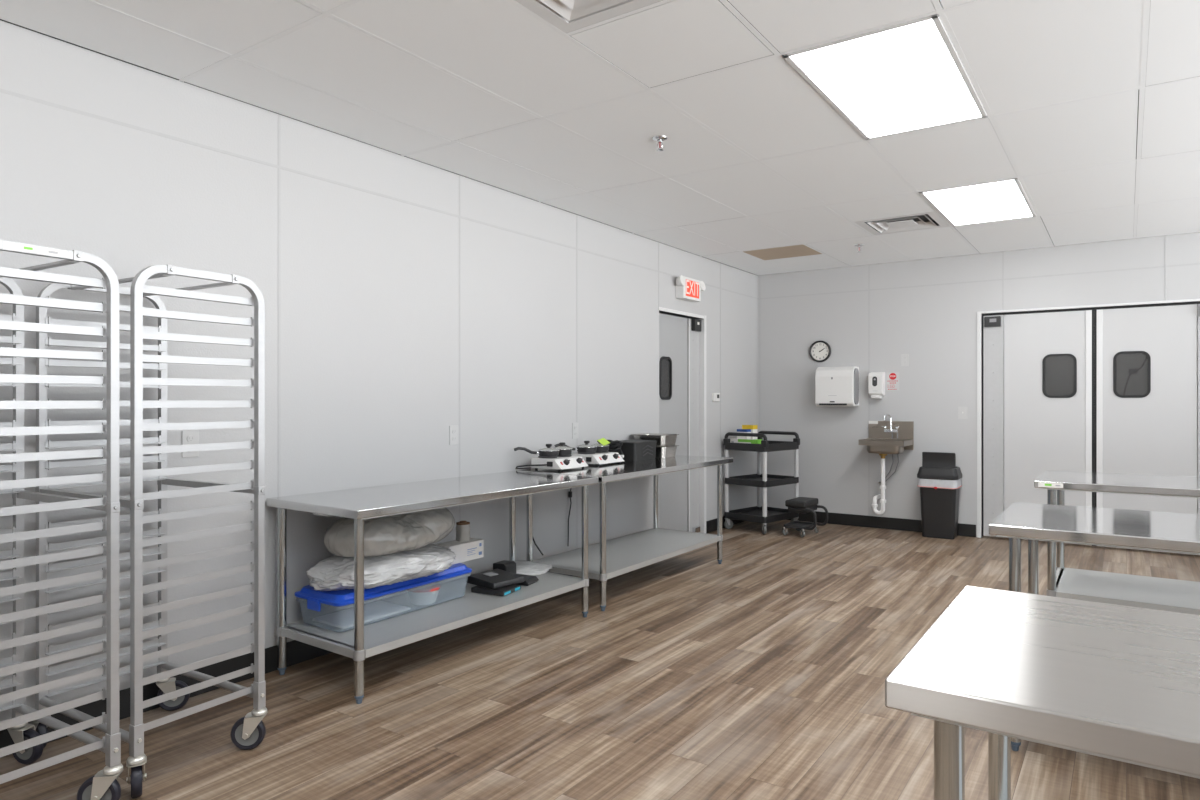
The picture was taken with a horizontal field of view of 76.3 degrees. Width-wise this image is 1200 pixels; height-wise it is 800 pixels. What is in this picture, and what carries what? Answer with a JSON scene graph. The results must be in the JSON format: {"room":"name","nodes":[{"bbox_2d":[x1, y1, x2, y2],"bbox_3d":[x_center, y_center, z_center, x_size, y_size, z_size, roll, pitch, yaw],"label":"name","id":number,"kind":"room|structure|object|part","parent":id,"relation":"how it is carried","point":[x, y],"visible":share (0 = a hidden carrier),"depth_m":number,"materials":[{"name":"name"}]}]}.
{"room":"commercial kitchen","nodes":[
{"label":"commercial kitchen","id":0,"kind":"room"},
{"bbox_2d":[0,20,757,721],"bbox_3d":[-1.263,-0.041,4.173,0.120,2.661,10.640,0,0,35],"label":"wall","id":1,"kind":"structure","parent":0,"point":[370,282],"depth_m":3.82,"materials":[{"name":"paint"}]},
{"bbox_2d":[182,430,198,457],"bbox_3d":[-1.776,0.190,3.315,0.009,0.116,0.072,0,0,35],"label":"wall outlet","id":2,"kind":"object","parent":1,"relation":"attached to","point":[190,436],"visible":0.65,"depth_m":3.31,"materials":[{"name":"plastic"}]},
{"bbox_2d":[187,435,194,441],"bbox_3d":[-1.774,0.168,3.314,0.004,0.028,0.034,0,0,35],"label":"receptacle","id":3,"kind":"object","parent":2,"relation":"attached to","point":[190,438],"depth_m":3.31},
{"bbox_2d":[0,516,743,757],"bbox_3d":[-1.244,1.231,4.087,0.009,0.118,10.520,0,0,35],"label":"baseboard","id":4,"kind":"structure","parent":1,"relation":"attached to","point":[297,652],"depth_m":3.40,"materials":[{"name":"rubber"}]},
{"bbox_2d":[0,88,757,578],"bbox_3d":[-1.247,-0.100,4.089,0.002,2.540,10.520,0,0,35],"label":"trim","id":5,"kind":"structure","parent":1,"relation":"attached to","point":[278,166],"depth_m":3.67,"materials":[{"name":"plastic"}]},
{"bbox_2d":[449,425,457,444],"bbox_3d":[-0.881,0.212,4.614,0.009,0.116,0.072,0,0,35],"label":"wall outlet","id":6,"kind":"object","parent":1,"relation":"attached to","point":[453,430],"visible":1,"depth_m":4.61,"materials":[{"name":"plastic"}]},
{"bbox_2d":[567,488,571,545],"bbox_3d":[-0.220,0.760,5.545,0.022,0.596,0.051,0,0,35],"label":"power cable","id":7,"kind":"object","parent":1,"relation":"attached to","point":[570,491],"visible":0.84,"depth_m":5.54,"materials":[{"name":"black rubber"}]},
{"bbox_2d":[572,423,577,438],"bbox_3d":[-0.180,0.226,5.631,0.009,0.116,0.072,0,0,35],"label":"wall outlet","id":8,"kind":"object","parent":1,"relation":"attached to","point":[574,425],"visible":1,"depth_m":5.62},
{"bbox_2d":[659,313,700,531],"bbox_3d":[0.702,0.245,7.018,0.109,2.090,0.920,0,0,35],"label":"door","id":9,"kind":"structure","parent":1,"relation":"in","point":[678,336],"depth_m":7.06,"materials":[{"name":"grey metal"}]},
{"bbox_3d":[0.615,0.246,6.926,0.040,2.028,0.668,0,0,35],"label":"panel","id":10,"kind":"part","parent":9,"relation":"part of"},
{"bbox_2d":[659,307,705,532],"bbox_3d":[0.728,0.237,7.040,0.106,2.105,0.909,0,0,35],"label":"trim","id":11,"kind":"structure","parent":1,"relation":"attached to","point":[702,335],"depth_m":7.36,"materials":[{"name":"white paint"}]},
{"bbox_2d":[676,275,705,301],"bbox_3d":[0.818,-1.014,6.996,0.104,0.198,0.490,0,0,35],"label":"exit sign","id":12,"kind":"object","parent":1,"relation":"attached to","point":[687,289],"visible":1,"depth_m":6.93,"materials":[{"name":"white plastic"}]},
{"bbox_2d":[712,393,719,400],"bbox_3d":[1.144,-0.028,7.536,0.029,0.084,0.130,0,0,35],"label":"thermostat","id":13,"kind":"object","parent":1,"relation":"attached to","point":[715,396],"visible":1,"depth_m":7.50,"materials":[{"name":"white plastic"}]},
{"bbox_2d":[0,0,1199,275],"bbox_3d":[1.366,-1.415,2.289,6.588,0.090,10.760,0,0,35],"label":"ceiling","id":14,"kind":"structure","parent":0,"point":[1020,54],"depth_m":3.56,"materials":[{"name":"white tile"}]},
{"bbox_2d":[515,0,661,32],"bbox_3d":[-0.058,-1.377,2.452,0.574,0.019,0.585,0,0,35],"label":"ceiling vent","id":15,"kind":"object","parent":14,"relation":"in","point":[567,16],"visible":1,"depth_m":2.69,"materials":[{"name":"metal"}]},
{"bbox_2d":[83,0,1199,271],"bbox_3d":[1.366,-1.371,2.289,6.340,0.002,10.512,0,0,35],"label":"ceiling grid","id":16,"kind":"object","parent":14,"relation":"attached to","point":[940,11],"depth_m":3.43,"materials":[{"name":"metal"}]},
{"bbox_2d":[652,136,666,150],"bbox_3d":[0.314,-1.340,3.998,0.080,0.068,0.080,0,0,35],"label":"sprinkler","id":17,"kind":"object","parent":14,"relation":"attached to","point":[659,139],"visible":1,"depth_m":3.99,"materials":[{"name":"silver metal"}]},
{"bbox_2d":[744,244,821,259],"bbox_3d":[1.700,-1.376,7.113,0.576,0.012,0.530,0,0,35],"label":"ceiling panel","id":18,"kind":"object","parent":14,"relation":"attached to","point":[797,250],"visible":1,"depth_m":7.10,"materials":[{"name":"beige"}]},
{"bbox_2d":[855,244,863,252],"bbox_3d":[2.290,-1.340,6.753,0.080,0.068,0.080,0,0,35],"label":"sprinkler","id":19,"kind":"object","parent":14,"relation":"attached to","point":[857,245],"visible":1,"depth_m":6.74,"materials":[{"name":"silver metal"}]},
{"bbox_2d":[782,1,986,139],"bbox_3d":[1.298,-1.395,3.365,0.574,0.059,1.191,0,0,35],"label":"ceiling light","id":20,"kind":"object","parent":14,"relation":"attached to","point":[910,76],"visible":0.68,"depth_m":3.26,"materials":[{"name":"white paint"}]},
{"bbox_2d":[855,211,948,234],"bbox_3d":[2.356,-1.397,5.956,0.574,0.057,0.584,0,0,35],"label":"ceiling vent","id":21,"kind":"object","parent":14,"relation":"in","point":[928,220],"visible":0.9,"depth_m":6.00,"materials":[{"name":"metal"}]},
{"bbox_3d":[2.356,-1.371,5.956,0.194,0.006,0.204,0,0,35],"label":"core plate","id":22,"kind":"part","parent":21,"relation":"part of","materials":[{"name":"white paint"}]},
{"bbox_2d":[919,178,1035,225],"bbox_3d":[2.677,-1.395,5.366,0.574,0.059,1.191,0,0,35],"label":"ceiling light","id":23,"kind":"object","parent":14,"relation":"attached to","point":[1001,200],"visible":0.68,"depth_m":5.32,"materials":[{"name":"white paint"}]},
{"bbox_2d":[0,520,1199,799],"bbox_3d":[1.757,1.320,2.857,6.548,0.060,12.100,0,0,35],"label":"floor","id":24,"kind":"structure","parent":0,"point":[760,673],"depth_m":3.26,"materials":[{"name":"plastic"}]},
{"bbox_2d":[0,240,123,799],"bbox_3d":[-1.915,0.421,2.359,0.721,1.738,0.546,0,0,31],"label":"rack","id":25,"kind":"object","parent":24,"relation":"on","point":[26,747],"visible":1,"depth_m":2.34,"materials":[{"name":"metal"}]},
{"bbox_3d":[-2.186,0.345,2.536,0.025,1.580,0.463,0,0,31],"label":"frame","id":26,"kind":"part","parent":25,"relation":"part of","materials":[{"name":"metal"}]},
{"bbox_2d":[28,265,266,797],"bbox_3d":[-1.665,0.421,2.849,0.777,1.738,0.563,0,0,31],"label":"rack","id":27,"kind":"object","parent":24,"relation":"on","point":[249,731],"visible":0.81,"depth_m":2.78,"materials":[{"name":"metal"}]},
{"bbox_3d":[-1.925,0.345,2.977,0.025,1.580,0.463,0,0,31],"label":"frame","id":28,"kind":"part","parent":27,"relation":"part of","materials":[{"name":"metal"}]},
{"bbox_3d":[-1.374,0.345,2.641,0.025,1.580,0.463,0,0,31],"label":"frame","id":29,"kind":"part","parent":27,"relation":"part of","materials":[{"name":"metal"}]},
{"bbox_2d":[266,471,598,703],"bbox_3d":[-0.788,0.875,4.082,0.690,0.829,1.712,0,0,36],"label":"work table","id":30,"kind":"object","parent":24,"relation":"on","point":[455,606],"visible":0.88,"depth_m":3.69,"materials":[{"name":"silver metal"}]},
{"bbox_3d":[-1.495,0.876,3.592,0.041,0.755,0.041,0,0,36],"label":"leg","id":31,"kind":"part","parent":30,"relation":"part of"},
{"bbox_3d":[-1.025,0.876,3.252,0.041,0.755,0.041,0,0,36],"label":"leg","id":32,"kind":"part","parent":30,"relation":"part of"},
{"bbox_2d":[295,563,471,611],"bbox_3d":[-1.076,0.978,3.898,0.361,0.173,0.890,0,0,35],"label":"storage tote","id":33,"kind":"object","parent":30,"relation":"on","point":[314,598],"visible":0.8,"depth_m":3.62,"materials":[{"name":"blue"}]},
{"bbox_2d":[312,600,410,628],"bbox_3d":[-1.166,1.050,3.754,0.240,0.012,0.400,0,0,35],"label":"baking sheet","id":34,"kind":"object","parent":33,"relation":"in","point":[343,619],"visible":0.98,"depth_m":3.72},
{"bbox_2d":[306,544,455,590],"bbox_3d":[-1.076,0.817,3.832,0.493,0.150,0.818,0,0,35],"label":"plastic bag","id":35,"kind":"object","parent":33,"relation":"on","point":[333,573],"visible":0.77,"depth_m":3.62,"materials":[{"name":"plastic"}]},
{"bbox_2d":[324,507,454,556],"bbox_3d":[-1.055,0.636,3.893,0.454,0.216,0.730,0,0,35],"label":"plastic bag","id":36,"kind":"object","parent":35,"relation":"on","point":[391,534],"visible":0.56,"depth_m":3.68,"materials":[{"name":"plastic"}]},
{"bbox_2d":[407,582,440,604],"bbox_3d":[-0.921,1.012,3.986,0.178,0.090,0.178,0,0,35],"label":"food container","id":37,"kind":"object","parent":33,"relation":"in","point":[426,594],"visible":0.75,"depth_m":3.92,"materials":[{"name":"plastic"}]},
{"bbox_3d":[-0.921,0.975,3.986,0.178,0.016,0.178,0,0,35],"label":"lid","id":38,"kind":"part","parent":37,"relation":"part of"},
{"bbox_2d":[434,538,483,564],"bbox_3d":[-0.784,0.841,4.255,0.121,0.100,0.265,0,0,35],"label":"cardboard box","id":39,"kind":"object","parent":33,"relation":"on","point":[473,549],"visible":0.8,"depth_m":4.23,"materials":[{"name":"cardboard"}]},
{"bbox_2d":[456,521,469,541],"bbox_3d":[-0.771,0.736,4.301,0.082,0.108,0.082,0,0,15],"label":"roll","id":40,"kind":"object","parent":39,"relation":"on","point":[462,527],"visible":1,"depth_m":4.27,"materials":[{"name":"paper"}]},
{"bbox_2d":[467,543,481,555],"bbox_3d":[-0.700,0.840,4.271,0.001,0.066,0.115,0,0,35],"label":"label","id":41,"kind":"object","parent":39,"relation":"attached to","point":[473,549],"depth_m":4.27,"materials":[{"name":"paper"}]},
{"bbox_2d":[471,584,520,595],"bbox_3d":[-0.578,1.050,4.259,0.216,0.028,0.180,0,0,27],"label":"tablet device","id":42,"kind":"object","parent":30,"relation":"on","point":[503,591],"visible":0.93,"depth_m":4.20,"materials":[{"name":"black plastic"}]},
{"bbox_2d":[466,569,523,588],"bbox_3d":[-0.595,1.010,4.333,0.244,0.051,0.230,0,0,41],"label":"card terminal","id":43,"kind":"object","parent":42,"relation":"on","point":[495,578],"visible":1,"depth_m":4.29,"materials":[{"name":"black plastic"}]},
{"bbox_2d":[493,560,515,573],"bbox_3d":[-0.569,1.015,4.560,0.100,0.100,0.105,0,0,31],"label":"dock","id":44,"kind":"object","parent":30,"relation":"on","point":[506,565],"visible":0.62,"depth_m":4.53,"materials":[{"name":"black plastic"}]},
{"bbox_3d":[-0.559,0.876,4.884,0.041,0.755,0.041,0,0,36],"label":"leg","id":45,"kind":"part","parent":30,"relation":"part of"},
{"bbox_2d":[514,573,538,585],"bbox_3d":[-0.465,1.048,4.458,0.178,0.034,0.130,0,0,23],"label":"card reader","id":46,"kind":"object","parent":30,"relation":"on","point":[528,580],"visible":0.57,"depth_m":4.42,"materials":[{"name":"black plastic"}]},
{"bbox_2d":[515,561,552,574],"bbox_3d":[-0.488,1.045,4.785,0.376,0.037,0.356,0,0,35],"label":"plastic bag","id":47,"kind":"object","parent":30,"relation":"on","point":[522,567],"visible":0.56,"depth_m":4.72,"materials":[{"name":"plastic"}]},
{"bbox_3d":[-0.089,0.876,4.544,0.041,0.755,0.041,0,0,36],"label":"leg","id":48,"kind":"part","parent":30,"relation":"part of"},
{"bbox_2d":[518,455,732,610],"bbox_3d":[0.256,0.875,5.545,0.690,0.829,1.848,0,0,35],"label":"work table","id":49,"kind":"object","parent":24,"relation":"on","point":[615,557],"visible":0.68,"depth_m":5.23,"materials":[{"name":"silver metal"}]},
{"bbox_3d":[-0.461,0.876,5.009,0.041,0.755,0.041,0,0,35],"label":"leg","id":50,"kind":"part","parent":49,"relation":"part of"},
{"bbox_2d":[515,455,587,470],"bbox_3d":[-0.325,0.416,5.128,0.353,0.089,0.380,0,0,33],"label":"hot plate","id":51,"kind":"object","parent":49,"relation":"on","point":[560,462],"visible":0.9,"depth_m":5.03,"materials":[{"name":"white metal"}]},
{"bbox_3d":[-0.435,0.438,5.052,0.260,0.043,0.092,0,0,21],"label":"cord","id":52,"kind":"part","parent":51,"relation":"part of","materials":[{"name":"black rubber"}]},
{"bbox_2d":[514,444,559,455],"bbox_3d":[-0.417,0.332,5.059,0.315,0.080,0.149,0,0,-23],"label":"frying pan","id":53,"kind":"object","parent":51,"relation":"on","point":[542,452],"visible":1,"depth_m":5.03,"materials":[{"name":"black metal"}]},
{"bbox_3d":[-0.490,0.333,5.028,0.156,0.053,0.020,0,0,-23],"label":"handle","id":54,"kind":"part","parent":53,"relation":"part of","materials":[{"name":"black plastic"}]},
{"bbox_3d":[-0.347,0.378,5.079,0.132,0.012,0.132,0,0,33],"label":"burner","id":55,"kind":"part","parent":51,"relation":"part of","materials":[{"name":"black metal"}]},
{"bbox_2d":[552,442,572,454],"bbox_3d":[-0.257,0.330,5.214,0.141,0.083,0.141,0,0,45],"label":"saucepan","id":56,"kind":"object","parent":51,"relation":"on","point":[563,450],"visible":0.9,"depth_m":5.17,"materials":[{"name":"black metal"}]},
{"bbox_3d":[-0.220,0.408,5.019,0.040,0.041,0.040,0,0,33],"label":"knob","id":57,"kind":"part","parent":51,"relation":"part of","materials":[{"name":"black plastic"}]},
{"bbox_3d":[-0.139,0.408,5.145,0.040,0.041,0.040,0,0,33],"label":"knob","id":58,"kind":"part","parent":51,"relation":"part of","materials":[{"name":"black plastic"}]},
{"bbox_2d":[571,451,623,465],"bbox_3d":[-0.015,0.416,5.523,0.248,0.089,0.350,0,0,33],"label":"hot plate","id":59,"kind":"object","parent":49,"relation":"on","point":[598,457],"visible":0.84,"depth_m":5.42,"materials":[{"name":"white metal"}]},
{"bbox_2d":[554,441,597,451],"bbox_3d":[-0.171,0.332,5.452,0.323,0.080,0.157,0,0,-23],"label":"frying pan","id":60,"kind":"object","parent":59,"relation":"on","point":[586,448],"visible":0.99,"depth_m":5.43,"materials":[{"name":"black metal"}]},
{"bbox_3d":[-0.248,0.333,5.419,0.156,0.053,0.020,0,0,-23],"label":"handle","id":61,"kind":"part","parent":60,"relation":"part of","materials":[{"name":"black plastic"}]},
{"bbox_3d":[-0.097,0.378,5.477,0.132,0.012,0.132,0,0,33],"label":"burner","id":62,"kind":"part","parent":59,"relation":"part of","materials":[{"name":"black metal"}]},
{"bbox_2d":[590,441,609,450],"bbox_3d":[-0.001,0.332,5.622,0.149,0.080,0.149,0,0,45],"label":"saucepan","id":63,"kind":"object","parent":59,"relation":"on","point":[600,447],"visible":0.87,"depth_m":5.57,"materials":[{"name":"black metal"}]},
{"bbox_2d":[597,438,609,444],"bbox_3d":[0.027,0.304,5.574,0.058,0.052,0.091,0,0,35],"label":"sticky note","id":64,"kind":"object","parent":63,"relation":"on","point":[602,441],"visible":1,"depth_m":5.57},
{"bbox_3d":[0.018,0.876,4.678,0.041,0.755,0.041,0,0,35],"label":"leg","id":65,"kind":"part","parent":49,"relation":"part of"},
{"bbox_2d":[607,440,623,458],"bbox_3d":[0.095,0.379,5.755,0.208,0.159,0.087,0,0,35],"label":"cable bundle","id":66,"kind":"object","parent":49,"relation":"on","point":[616,447],"visible":0.59,"depth_m":5.71,"materials":[{"name":"black rubber"}]},
{"bbox_2d":[612,439,656,460],"bbox_3d":[0.261,0.389,5.940,0.238,0.144,0.358,0,0,33],"label":"carrier","id":67,"kind":"object","parent":49,"relation":"on","point":[633,450],"visible":0.86,"depth_m":5.80,"materials":[{"name":"plastic"}]},
{"bbox_3d":[0.261,0.326,5.940,0.238,0.018,0.358,0,0,33],"label":"lid","id":68,"kind":"part","parent":67,"relation":"part of","materials":[{"name":"black plastic"}]},
{"bbox_3d":[0.464,0.876,6.346,0.041,0.755,0.041,0,0,35],"label":"leg","id":69,"kind":"part","parent":49,"relation":"part of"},
{"bbox_2d":[655,445,678,457],"bbox_3d":[0.449,0.416,6.230,0.339,0.090,0.279,0,0,33],"label":"pan","id":70,"kind":"object","parent":49,"relation":"on","point":[665,451],"visible":0.55,"depth_m":6.09,"materials":[{"name":"silver metal"}]},
{"bbox_2d":[631,433,678,446],"bbox_3d":[0.449,0.325,6.230,0.339,0.090,0.279,0,0,35],"label":"pan","id":71,"kind":"object","parent":70,"relation":"on","point":[662,440],"visible":0.85,"depth_m":6.13,"materials":[{"name":"silver metal"}]},
{"bbox_3d":[0.943,0.876,6.014,0.041,0.755,0.041,0,0,35],"label":"leg","id":72,"kind":"part","parent":49,"relation":"part of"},
{"bbox_2d":[723,431,799,534],"bbox_3d":[1.639,0.805,7.681,0.660,0.970,0.501,0,0,-44],"label":"utility cart","id":73,"kind":"object","parent":24,"relation":"on","point":[763,514],"visible":0.88,"depth_m":7.58,"materials":[{"name":"black plastic"}]},
{"bbox_3d":[1.267,0.638,7.630,0.043,0.284,0.043,0,0,-44],"label":"post","id":74,"kind":"part","parent":73,"relation":"part of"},
{"bbox_3d":[1.267,0.978,7.630,0.043,0.284,0.043,0,0,-44],"label":"post","id":75,"kind":"part","parent":73,"relation":"part of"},
{"bbox_2d":[737,429,750,438],"bbox_3d":[1.443,0.376,7.665,0.071,0.166,0.121,0,0,-44],"label":"product box","id":76,"kind":"object","parent":73,"relation":"on","point":[738,430],"visible":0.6,"depth_m":7.63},
{"bbox_3d":[1.421,0.388,7.470,0.052,0.134,0.501,0,0,-44],"label":"handle","id":77,"kind":"part","parent":73,"relation":"part of","materials":[{"name":"black plastic"}]},
{"bbox_2d":[730,438,761,443],"bbox_3d":[1.439,0.422,7.549,0.091,0.073,0.330,0,0,-44],"label":"product box","id":78,"kind":"object","parent":73,"relation":"on","point":[733,440],"visible":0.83,"depth_m":7.49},
{"bbox_3d":[1.475,0.420,7.512,0.091,0.069,0.226,0,0,-44],"label":"green panel","id":79,"kind":"part","parent":78,"relation":"part of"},
{"bbox_2d":[742,425,757,438],"bbox_3d":[1.512,0.356,7.714,0.082,0.206,0.131,0,0,-44],"label":"product box","id":80,"kind":"object","parent":73,"relation":"on","point":[753,428],"visible":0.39,"depth_m":7.67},
{"bbox_3d":[1.673,0.638,8.023,0.043,0.284,0.043,0,0,-44],"label":"post","id":81,"kind":"part","parent":73,"relation":"part of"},
{"bbox_3d":[1.673,0.978,8.023,0.043,0.284,0.043,0,0,-44],"label":"post","id":82,"kind":"part","parent":73,"relation":"part of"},
{"bbox_2d":[725,440,798,451],"bbox_3d":[1.624,0.460,7.667,0.613,0.076,0.493,0,0,-44],"label":"shelf","id":83,"kind":"object","parent":73,"relation":"attached to","point":[765,446],"depth_m":7.48,"materials":[{"name":"black plastic"}]},
{"bbox_2d":[725,474,798,486],"bbox_3d":[1.624,0.806,7.667,0.613,0.064,0.493,0,0,-44],"label":"shelf","id":84,"kind":"object","parent":73,"relation":"attached to","point":[754,480],"depth_m":7.57,"materials":[{"name":"black plastic"}]},
{"bbox_2d":[725,506,798,522],"bbox_3d":[1.624,1.148,7.667,0.613,0.068,0.493,0,0,-44],"label":"shelf","id":85,"kind":"object","parent":73,"relation":"attached to","point":[750,514],"depth_m":7.60,"materials":[{"name":"black plastic"}]},
{"bbox_3d":[1.576,0.638,7.310,0.043,0.284,0.043,0,0,-44],"label":"post","id":86,"kind":"part","parent":73,"relation":"part of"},
{"bbox_3d":[1.576,0.978,7.310,0.043,0.284,0.043,0,0,-44],"label":"post","id":87,"kind":"part","parent":73,"relation":"part of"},
{"bbox_3d":[1.827,0.388,7.863,0.052,0.134,0.501,0,0,-44],"label":"handle","id":88,"kind":"part","parent":73,"relation":"part of","materials":[{"name":"black plastic"}]},
{"bbox_3d":[1.982,0.638,7.703,0.043,0.284,0.043,0,0,-44],"label":"post","id":89,"kind":"part","parent":73,"relation":"part of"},
{"bbox_3d":[1.982,0.978,7.703,0.043,0.284,0.043,0,0,-44],"label":"post","id":90,"kind":"part","parent":73,"relation":"part of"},
{"bbox_2d":[782,497,827,536],"bbox_3d":[1.967,1.121,7.323,0.336,0.338,0.364,0,0,37],"label":"stool","id":91,"kind":"object","parent":24,"relation":"on","point":[799,504],"visible":1,"depth_m":7.25,"materials":[{"name":"black plastic"}]},
{"bbox_2d":[783,521,813,526],"bbox_3d":[1.920,1.206,7.361,0.215,0.028,0.285,0,0,37],"label":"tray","id":92,"kind":"object","parent":91,"relation":"on","point":[794,523],"depth_m":7.42,"materials":[{"name":"black plastic"}]},
{"bbox_3d":[1.941,0.984,7.343,0.205,0.063,0.345,0,0,37],"label":"seat","id":93,"kind":"part","parent":91,"relation":"part of","materials":[{"name":"leather"}]},
{"bbox_2d":[917,452,961,538],"bbox_3d":[3.207,0.890,7.214,0.360,0.799,0.300,0,0,34],"label":"trash can","id":94,"kind":"object","parent":24,"relation":"on","point":[939,507],"visible":1,"depth_m":7.12,"materials":[{"name":"black plastic"}]},
{"bbox_2d":[917,478,961,488],"bbox_3d":[3.202,0.782,7.206,0.358,0.093,0.314,0,0,34],"label":"trash bag","id":95,"kind":"object","parent":94,"relation":"on","point":[929,483],"visible":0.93,"depth_m":7.09,"materials":[{"name":"plastic"}]},
{"bbox_3d":[3.207,0.682,7.214,0.360,0.104,0.300,0,0,34],"label":"lid","id":96,"kind":"part","parent":94,"relation":"part of","materials":[{"name":"black plastic"}]},
{"bbox_2d":[885,586,1199,799],"bbox_3d":[1.353,0.845,0.856,1.830,0.890,0.671,0,0,35],"label":"work table","id":97,"kind":"object","parent":24,"relation":"on","point":[1121,683],"visible":1,"depth_m":1.10,"materials":[{"name":"silver metal"}]},
{"bbox_3d":[0.502,0.849,1.099,0.041,0.811,0.041,0,0,35],"label":"leg","id":98,"kind":"part","parent":97,"relation":"part of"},
{"bbox_3d":[0.803,0.849,1.536,0.041,0.811,0.041,0,0,35],"label":"leg","id":99,"kind":"part","parent":97,"relation":"part of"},
{"bbox_2d":[989,502,1199,750],"bbox_3d":[2.407,0.875,2.623,1.830,0.830,0.755,0,0,35],"label":"work table","id":100,"kind":"object","parent":24,"relation":"on","point":[1034,522],"visible":0.31,"depth_m":2.80,"materials":[{"name":"silver metal"}]},
{"bbox_3d":[1.530,0.876,2.816,0.041,0.756,0.041,0,0,35],"label":"leg","id":101,"kind":"part","parent":100,"relation":"part of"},
{"bbox_3d":[1.909,0.876,3.366,0.041,0.756,0.041,0,0,35],"label":"leg","id":102,"kind":"part","parent":100,"relation":"part of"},
{"bbox_2d":[1034,470,1199,614],"bbox_3d":[3.321,0.864,3.934,1.830,0.853,0.761,0,0,35],"label":"work table","id":103,"kind":"object","parent":24,"relation":"on","point":[1174,595],"visible":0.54,"depth_m":4.11,"materials":[{"name":"silver metal"}]},
{"bbox_3d":[2.438,0.865,4.125,0.041,0.779,0.041,0,0,35],"label":"leg","id":104,"kind":"part","parent":103,"relation":"part of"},
{"bbox_3d":[2.824,0.865,4.685,0.041,0.779,0.041,0,0,35],"label":"leg","id":105,"kind":"part","parent":103,"relation":"part of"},
{"bbox_2d":[758,232,1199,537],"bbox_3d":[4.384,-0.041,6.670,6.348,2.661,0.120,0,0,35],"label":"wall","id":106,"kind":"structure","parent":0,"point":[936,326],"depth_m":7.56,"materials":[{"name":"paint"}]},
{"bbox_2d":[809,341,830,361],"bbox_3d":[2.306,-0.510,8.009,0.228,0.228,0.034,0,0,35],"label":"wall clock","id":107,"kind":"object","parent":106,"relation":"attached to","point":[819,351],"visible":1,"depth_m":8.01,"materials":[{"name":"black plastic"}]},
{"bbox_2d":[815,366,858,405],"bbox_3d":[2.429,-0.138,7.806,0.397,0.405,0.228,0,0,35],"label":"paper towel dispenser","id":108,"kind":"object","parent":106,"relation":"attached to","point":[834,386],"visible":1,"depth_m":7.71,"materials":[{"name":"white plastic"}]},
{"bbox_3d":[2.578,-0.138,7.687,0.016,0.365,0.140,0,0,35],"label":"panel","id":109,"kind":"part","parent":108,"relation":"part of","materials":[{"name":"grey"}]},
{"bbox_2d":[868,372,884,398],"bbox_3d":[2.768,-0.145,7.645,0.140,0.269,0.108,0,0,35],"label":"soap dispenser","id":110,"kind":"object","parent":106,"relation":"attached to","point":[876,380],"visible":1,"depth_m":7.61,"materials":[{"name":"white plastic"}]},
{"bbox_2d":[787,511,975,536],"bbox_3d":[4.351,1.231,6.614,6.339,0.118,0.009,0,0,35],"label":"baseboard","id":111,"kind":"structure","parent":106,"relation":"attached to","point":[969,530],"depth_m":7.69,"materials":[{"name":"rubber"}]},
{"bbox_2d":[859,414,913,514],"bbox_3d":[2.793,0.631,7.459,0.430,0.989,0.384,0,0,35],"label":"sink","id":112,"kind":"object","parent":106,"relation":"attached to","point":[885,437],"visible":1,"depth_m":7.48,"materials":[{"name":"silver metal"}]},
{"bbox_2d":[867,439,903,453],"bbox_3d":[2.778,0.456,7.439,0.314,0.133,0.229,0,0,35],"label":"basin","id":113,"kind":"object","parent":112,"relation":"in","point":[871,449],"depth_m":7.35,"materials":[{"name":"silver metal"}]},
{"bbox_2d":[881,414,897,431],"bbox_3d":[2.870,0.228,7.559,0.169,0.183,0.116,0,0,35],"label":"faucet","id":114,"kind":"object","parent":112,"relation":"on","point":[886,426],"depth_m":7.58,"materials":[{"name":"silver metal"}]},
{"bbox_2d":[869,421,913,449],"bbox_3d":[2.896,0.350,7.608,0.430,0.280,0.020,0,0,35],"label":"backsplash","id":115,"kind":"structure","parent":106,"relation":"attached to","point":[905,428],"depth_m":7.57,"materials":[{"name":"silver metal"}]},
{"bbox_2d":[887,372,898,389],"bbox_3d":[2.916,-0.185,7.607,0.120,0.180,0.003,0,0,35],"label":"wall sign","id":116,"kind":"object","parent":106,"relation":"attached to","point":[892,377],"visible":1,"depth_m":7.61,"materials":[{"name":"paper"}]},
{"bbox_2d":[958,407,967,418],"bbox_3d":[3.438,0.123,7.239,0.085,0.118,0.016,0,0,35],"label":"light switch","id":117,"kind":"object","parent":106,"relation":"attached to","point":[962,411],"visible":1,"depth_m":7.24,"materials":[{"name":"white plastic"}]},
{"bbox_2d":[758,236,1199,515],"bbox_3d":[4.350,-0.100,6.620,6.348,2.540,0.002,0,0,35],"label":"trim","id":118,"kind":"structure","parent":106,"relation":"attached to","point":[1165,266],"depth_m":7.53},
{"bbox_2d":[983,310,1093,545],"bbox_3d":[3.950,0.244,6.912,0.868,2.061,0.089,0,0,35],"label":"door","id":119,"kind":"structure","parent":106,"relation":"in","point":[1028,432],"depth_m":6.94,"materials":[{"name":"white metal"}]},
{"bbox_2d":[977,299,1199,545],"bbox_3d":[4.335,0.231,6.692,1.855,2.118,0.120,0,0,35],"label":"trim","id":120,"kind":"structure","parent":106,"relation":"attached to","point":[979,314],"depth_m":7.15,"materials":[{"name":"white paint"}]},
{"bbox_2d":[1095,304,1199,554],"bbox_3d":[4.675,0.244,6.413,0.878,2.061,0.089,0,0,35],"label":"door","id":121,"kind":"structure","parent":106,"relation":"in","point":[1157,431],"depth_m":6.44,"materials":[{"name":"white metal"}]},
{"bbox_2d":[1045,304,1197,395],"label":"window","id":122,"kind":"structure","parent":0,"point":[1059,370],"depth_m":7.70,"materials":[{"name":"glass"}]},
{"label":"outside","id":123,"kind":"structure","parent":0,"visible":0},
{"bbox_2d":[1123,356,1146,394],"bbox_3d":[4.845,0.429,6.923,0.207,1.682,0.030,0,0,35],"label":"hanging cable","id":124,"kind":"object","parent":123,"point":[1130,371],"visible":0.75,"depth_m":6.92,"materials":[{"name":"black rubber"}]}
]}

